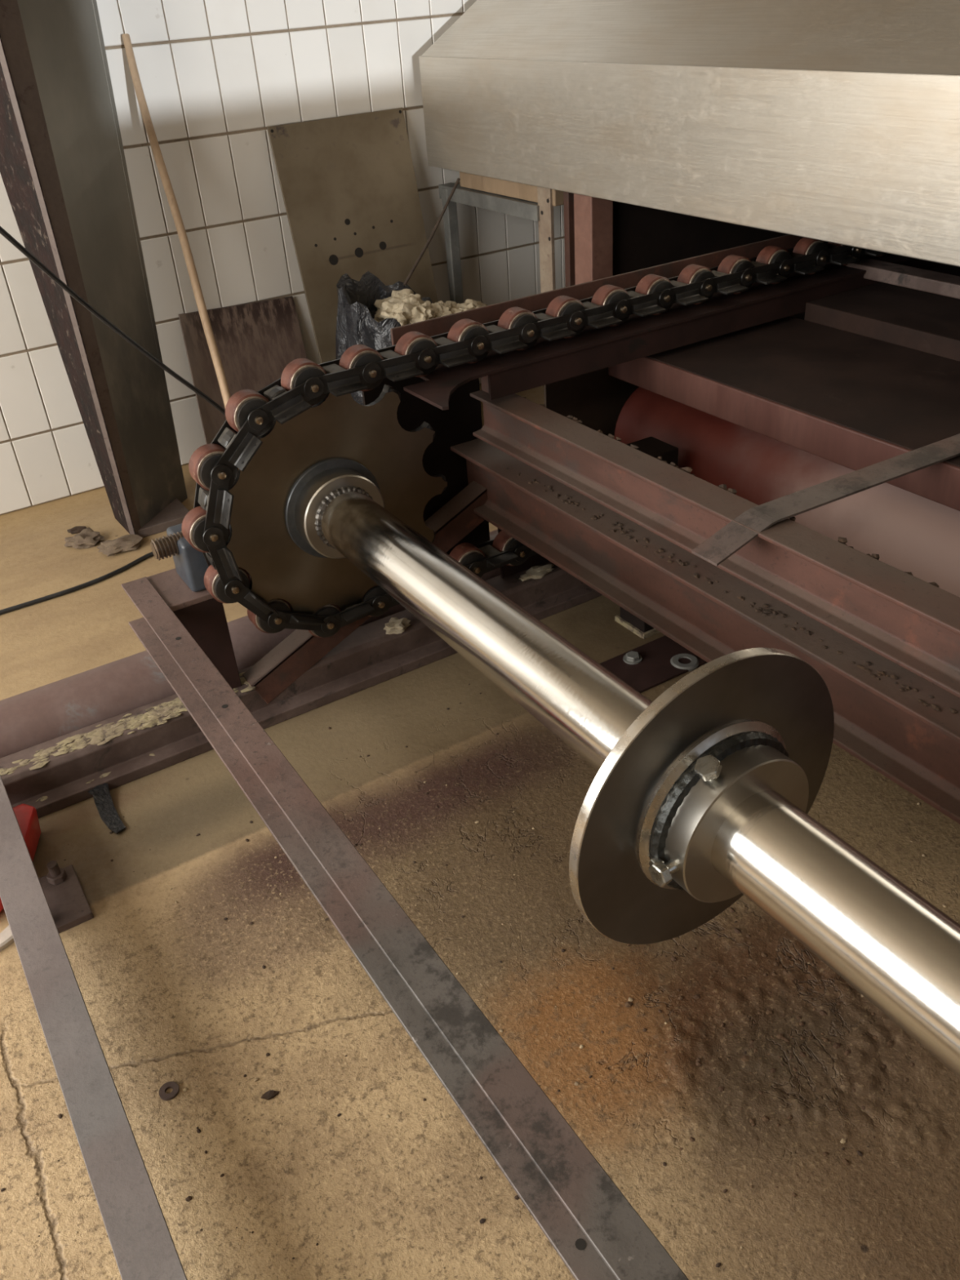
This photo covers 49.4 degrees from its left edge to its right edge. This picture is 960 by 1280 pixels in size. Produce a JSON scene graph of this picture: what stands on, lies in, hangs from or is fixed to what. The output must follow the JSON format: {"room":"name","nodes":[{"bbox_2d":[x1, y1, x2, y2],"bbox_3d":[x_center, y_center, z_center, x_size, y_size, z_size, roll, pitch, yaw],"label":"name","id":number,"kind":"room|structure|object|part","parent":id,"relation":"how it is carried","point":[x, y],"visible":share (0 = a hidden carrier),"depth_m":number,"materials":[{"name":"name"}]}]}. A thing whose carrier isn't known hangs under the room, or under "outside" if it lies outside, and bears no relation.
{"room":"industrial hall","nodes":[
{"label":"industrial hall","id":0,"kind":"room"},
{"bbox_2d":[0,0,565,515],"bbox_3d":[-0.963,-2.345,3.660,8.200,3.400,0.152,-21,36,-25],"label":"wall","id":1,"kind":"structure","parent":0,"point":[215,75],"depth_m":3.94,"materials":[{"name":"white tile"}]},
{"bbox_2d":[0,383,959,1279],"bbox_3d":[1.074,0.674,1.946,8.200,0.100,7.300,-21,36,-25],"label":"floor","id":2,"kind":"structure","parent":0,"point":[367,1220],"depth_m":1.97,"materials":[{"name":"concrete"}]},
{"bbox_2d":[0,804,40,951],"bbox_3d":[-1.096,0.528,2.263,0.244,0.088,0.390,-11,33,-11],"label":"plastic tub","id":3,"kind":"object","parent":2,"relation":"on","point":[26,815],"visible":0.39,"depth_m":2.36,"materials":[{"name":"red plastic"}]},
{"bbox_2d":[39,860,93,933],"bbox_3d":[-0.909,0.543,2.240,0.100,0.063,0.175,-21,36,-25],"label":"anchor foot","id":4,"kind":"object","parent":2,"relation":"on","point":[69,907],"visible":0.78,"depth_m":2.25,"materials":[{"name":"brown metal"}]},
{"bbox_2d":[0,774,187,1279],"bbox_3d":[-0.314,1.036,1.289,0.076,0.142,3.100,-21,36,-25],"label":"metal strip","id":5,"kind":"object","parent":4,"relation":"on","point":[142,1243],"visible":1,"depth_m":1.70,"materials":[{"name":"grey metal"}]},
{"bbox_2d":[66,525,86,533],"bbox_3d":[-1.484,-0.406,3.841,0.067,0.023,0.044,-21,36,-25],"label":"scrap","id":6,"kind":"object","parent":2,"relation":"on","point":[78,529],"visible":0.93,"depth_m":3.83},
{"bbox_2d":[64,527,104,549],"bbox_3d":[-1.419,-0.360,3.741,0.125,0.058,0.102,11,36,22],"label":"clod","id":7,"kind":"object","parent":2,"relation":"on","point":[87,538],"visible":1,"depth_m":3.72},
{"bbox_2d":[0,0,189,537],"bbox_3d":[-1.332,-1.893,3.090,0.550,3.300,0.470,-21,36,-25],"label":"steel column","id":8,"kind":"structure","parent":2,"relation":"on","point":[64,172],"depth_m":3.34,"materials":[{"name":"metal"}]},
{"bbox_3d":[-1.213,-0.467,3.884,0.217,0.034,0.262,-22,36,-25],"label":"plate","id":9,"kind":"part","parent":8,"relation":"part of","materials":[{"name":"brown metal"}]},
{"bbox_2d":[88,782,125,834],"bbox_3d":[-0.888,0.401,2.486,0.049,0.024,0.184,-21,36,-25],"label":"tape strip","id":10,"kind":"object","parent":2,"relation":"on","point":[108,813],"visible":1,"depth_m":2.49,"materials":[{"name":"black plastic"}]},
{"bbox_2d":[0,226,225,614],"bbox_3d":[-1.614,-0.899,2.264,2.571,2.555,1.074,-21,36,-25],"label":"cable","id":11,"kind":"object","parent":2,"relation":"on","point":[2,232],"visible":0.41,"depth_m":3.25,"materials":[{"name":"rubber"}]},
{"bbox_2d":[96,533,143,556],"bbox_3d":[-1.270,-0.334,3.689,0.162,0.062,0.100,-21,36,-25],"label":"clod","id":12,"kind":"object","parent":2,"relation":"on","point":[127,542],"visible":1,"depth_m":3.66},
{"bbox_2d":[158,1081,179,1100],"bbox_3d":[-0.551,0.800,1.849,0.035,0.005,0.035,-21,36,-25],"label":"washer","id":13,"kind":"object","parent":2,"relation":"on","point":[163,1095],"visible":1,"depth_m":1.85,"materials":[{"name":"metal"}]},
{"bbox_2d":[122,33,231,407],"bbox_3d":[-1.042,-1.191,3.595,0.302,1.540,0.822,-21,36,-25],"label":"wooden pole","id":14,"kind":"object","parent":2,"relation":"on","point":[161,166],"visible":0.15,"depth_m":3.59,"materials":[{"name":"brown wood"}]},
{"bbox_2d":[177,296,311,444],"bbox_3d":[-0.926,-1.052,4.233,0.510,0.596,0.144,-21,36,-25],"label":"board","id":15,"kind":"object","parent":2,"relation":"on","point":[255,341],"visible":0.57,"depth_m":4.18,"materials":[{"name":"brown wood"}]},
{"bbox_2d":[0,528,500,758],"bbox_3d":[0.066,-0.250,3.248,3.800,0.186,0.186,-21,36,-25],"label":"steel beam","id":16,"kind":"structure","parent":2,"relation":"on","point":[48,712],"depth_m":2.65,"materials":[{"name":"metal"}]},
{"bbox_2d":[261,1089,279,1100],"bbox_3d":[-0.368,0.798,1.829,0.034,0.012,0.015,-21,36,-25],"label":"chip","id":17,"kind":"object","parent":2,"relation":"on","point":[270,1094],"visible":1,"depth_m":1.83,"materials":[{"name":"brown"}]},
{"bbox_2d":[266,107,438,363],"bbox_3d":[-0.445,-1.457,4.245,0.576,1.202,0.267,-21,36,-25],"label":"plate","id":18,"kind":"object","parent":2,"relation":"on","point":[348,184],"visible":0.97,"depth_m":4.13,"materials":[{"name":"brown metal"}]},
{"bbox_2d":[335,271,487,405],"bbox_3d":[-0.250,-1.087,4.097,0.672,0.721,0.401,-21,36,-25],"label":"bag","id":19,"kind":"object","parent":2,"relation":"on","point":[367,310],"visible":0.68,"depth_m":3.90,"materials":[{"name":"grey plastic"}]},
{"bbox_2d":[403,177,460,285],"bbox_3d":[-0.182,-1.557,3.972,0.015,0.324,0.360,22,41,35],"label":"rod","id":20,"kind":"object","parent":19,"relation":"in","point":[458,180],"visible":1,"depth_m":3.97,"materials":[{"name":"metal"}]},
{"bbox_2d":[0,640,949,1267],"bbox_3d":[0.080,0.674,1.972,1.848,0.006,1.993,-21,36,-25],"label":"dark grit","id":21,"kind":"object","parent":2,"relation":"on","point":[188,1198],"visible":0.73,"depth_m":1.80,"materials":[{"name":"brown gravel"}]},
{"bbox_2d":[0,234,959,824],"bbox_3d":[1.343,0.087,1.892,4.399,0.910,3.637,-21,36,-25],"label":"frame","id":22,"kind":"object","parent":2,"relation":"on","point":[617,521],"visible":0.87,"depth_m":2.53,"materials":[{"name":"brown metal"}]},
{"bbox_3d":[-0.625,-0.181,2.666,0.500,0.015,0.190,-22,36,-25],"label":"head plate","id":23,"kind":"part","parent":22,"relation":"part of","materials":[{"name":"brown metal"}]},
{"bbox_2d":[150,523,249,591],"bbox_3d":[-0.569,-0.325,2.608,0.521,0.280,0.135,-21,36,-25],"label":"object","id":24,"kind":"object","parent":22,"relation":"on","point":[190,564],"visible":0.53,"depth_m":2.52,"materials":[{"name":"blue paint"}]},
{"bbox_3d":[-0.726,-0.238,2.539,0.142,0.053,0.053,-22,36,-25],"label":"threaded rod","id":25,"kind":"part","parent":24,"relation":"part of","materials":[{"name":"metal"}]},
{"bbox_3d":[-0.708,0.012,2.642,0.140,0.273,0.075,-22,36,-25],"label":"leg","id":26,"kind":"part","parent":22,"relation":"part of","materials":[{"name":"brown metal"}]},
{"bbox_2d":[383,617,410,634],"bbox_3d":[-0.232,-0.038,2.895,0.059,0.035,0.080,9,35,20],"label":"tuft","id":27,"kind":"object","parent":22,"relation":"on","point":[396,626],"visible":1,"depth_m":2.88,"materials":[{"name":"beige fabric"}]},
{"bbox_2d":[120,577,688,1279],"bbox_3d":[-0.004,0.572,1.398,0.100,0.016,3.326,-21,36,-25],"label":"bar","id":28,"kind":"object","parent":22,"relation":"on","point":[593,1228],"visible":1,"depth_m":1.49,"materials":[{"name":"metal"}]},
{"bbox_3d":[0.027,-0.678,2.663,0.040,0.084,0.035,-22,36,-25],"label":"rail post","id":29,"kind":"part","parent":22,"relation":"part of","materials":[{"name":"brown metal"}]},
{"bbox_3d":[0.978,-0.652,3.500,2.180,0.248,0.010,-22,36,-25],"label":"plate","id":30,"kind":"part","parent":22,"relation":"part of","materials":[{"name":"brown metal"}]},
{"bbox_2d":[519,564,555,581],"bbox_3d":[0.172,-0.202,3.113,0.136,0.026,0.065,-21,36,-25],"label":"scraps","id":31,"kind":"object","parent":22,"relation":"on","point":[536,571],"visible":1,"depth_m":3.10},
{"bbox_2d":[200,384,959,1077],"bbox_3d":[0.558,0.417,1.270,0.636,0.638,3.735,-21,36,-25],"label":"shaft","id":32,"kind":"object","parent":22,"relation":"on","point":[701,795],"visible":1,"depth_m":1.52,"materials":[{"name":"metal"}]},
{"bbox_2d":[181,237,888,637],"bbox_3d":[0.811,-0.787,3.111,3.483,0.707,0.131,-21,36,-25],"label":"chain","id":33,"kind":"object","parent":32,"relation":"on","point":[250,414],"visible":0.62,"depth_m":2.54,"materials":[{"name":"black metal"}]},
{"bbox_3d":[0.467,-0.281,2.908,0.105,0.550,0.112,-22,36,-25],"label":"square leg","id":34,"kind":"part","parent":22,"relation":"part of","materials":[{"name":"brown metal"}]},
{"bbox_3d":[1.104,-1.064,3.112,3.017,0.075,0.340,-22,36,-25],"label":"guide rail","id":35,"kind":"part","parent":22,"relation":"part of","materials":[{"name":"brown metal"}]},
{"bbox_2d":[608,315,959,511],"bbox_3d":[1.502,-0.164,1.849,0.542,0.094,3.420,-21,36,-25],"label":"metal plate","id":36,"kind":"object","parent":22,"relation":"attached to","point":[852,401],"visible":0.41,"depth_m":2.58,"materials":[{"name":"brown metal"}]},
{"bbox_3d":[1.507,-0.199,1.819,0.536,0.003,3.400,-22,36,-25],"label":"lid","id":37,"kind":"part","parent":36,"relation":"part of","materials":[{"name":"brown metal"}]},
{"bbox_2d":[614,386,959,597],"bbox_3d":[1.415,0.080,1.895,0.300,0.300,3.370,-21,36,-25],"label":"drum","id":38,"kind":"object","parent":22,"relation":"on","point":[919,535],"visible":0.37,"depth_m":2.53,"materials":[{"name":"red paint"}]},
{"bbox_2d":[691,433,959,566],"bbox_3d":[0.892,-0.351,2.149,1.117,0.050,0.068,-21,36,-24],"label":"strip","id":39,"kind":"object","parent":22,"relation":"on","point":[733,536],"visible":1,"depth_m":2.02,"materials":[{"name":"grey metal"}]},
{"bbox_2d":[27,769,958,1275],"bbox_3d":[0.305,0.677,1.940,2.090,0.007,1.691,-21,36,-25],"label":"pale grit","id":40,"kind":"object","parent":2,"relation":"on","point":[842,1140],"visible":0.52,"depth_m":1.90,"materials":[{"name":"beige gravel"}]},
{"bbox_2d":[438,171,613,303],"bbox_3d":[0.172,-1.332,4.187,0.115,0.982,1.028,-21,36,-25],"label":"frame","id":41,"kind":"object","parent":2,"relation":"on","point":[588,220],"visible":0.38,"depth_m":3.82,"materials":[{"name":"beige wood"}]},
{"bbox_3d":[-0.102,-1.486,4.536,0.045,0.900,0.045,-22,36,-25],"label":"galvanised post","id":42,"kind":"part","parent":41,"relation":"part of","materials":[{"name":"grey metal"}]},
{"bbox_3d":[0.045,-1.720,4.082,0.060,0.053,0.715,-22,36,-25],"label":"galvanised rail","id":43,"kind":"part","parent":41,"relation":"part of","materials":[{"name":"grey metal"}]},
{"bbox_3d":[0.130,-1.739,3.979,0.090,0.070,0.660,-22,36,-25],"label":"timber rail","id":44,"kind":"part","parent":41,"relation":"part of","materials":[{"name":"beige wood"}]},
{"bbox_3d":[0.265,-1.222,4.003,0.015,0.982,0.080,-22,36,-25],"label":"scuffed post","id":45,"kind":"part","parent":41,"relation":"part of","materials":[{"name":"beige wood"}]},
{"bbox_3d":[0.343,-1.167,3.907,0.030,0.982,0.030,-22,36,-25],"label":"thin post","id":46,"kind":"part","parent":41,"relation":"part of","materials":[{"name":"metal"}]},
{"bbox_3d":[0.422,-1.137,3.850,0.095,0.982,0.103,-22,36,-25],"label":"primed corner post","id":47,"kind":"part","parent":41,"relation":"part of","materials":[{"name":"brown metal"}]},
{"bbox_2d":[600,635,707,693],"bbox_3d":[0.480,0.056,2.869,0.260,0.024,0.170,-21,36,-25],"label":"mounting plate","id":48,"kind":"object","parent":2,"relation":"on","point":[645,667],"visible":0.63,"depth_m":2.86,"materials":[{"name":"brown metal"}]},
{"bbox_2d":[670,653,698,671],"bbox_3d":[0.562,0.061,2.863,0.080,0.012,0.080,-21,36,-25],"label":"washer","id":49,"kind":"object","parent":48,"relation":"on","point":[694,664],"visible":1,"depth_m":2.85,"materials":[{"name":"grey metal"}]},
{"bbox_2d":[600,907,915,1196],"bbox_3d":[0.525,0.669,1.925,0.637,0.009,0.695,-21,36,-25],"label":"rubble","id":50,"kind":"object","parent":2,"relation":"on","point":[744,1058],"visible":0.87,"depth_m":1.86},
{"bbox_2d":[613,200,959,361],"bbox_3d":[2.269,-0.575,2.745,1.840,0.984,4.070,-21,36,-25],"label":"housing","id":51,"kind":"object","parent":2,"relation":"on","point":[913,308],"visible":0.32,"depth_m":3.02,"materials":[{"name":"black metal"}]},
{"bbox_3d":[1.210,-1.441,4.232,1.750,0.980,0.030,-22,36,-25],"label":"panel","id":52,"kind":"part","parent":51,"relation":"part of","materials":[{"name":"black metal"}]},
{"bbox_2d":[613,894,959,1187],"bbox_3d":[0.577,0.683,1.892,0.926,0.015,0.747,-19,35,-21],"label":"pile","id":53,"kind":"object","parent":2,"relation":"on","point":[820,1110],"visible":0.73,"depth_m":1.81,"materials":[{"name":"soil"}]},
{"bbox_2d":[418,0,959,266],"bbox_3d":[1.903,-1.804,2.362,1.900,1.540,5.145,-21,36,-25],"label":"exhaust hood","id":54,"kind":"object","parent":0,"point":[831,121],"visible":1,"depth_m":2.90,"materials":[{"name":"silver metal"}]}
]}

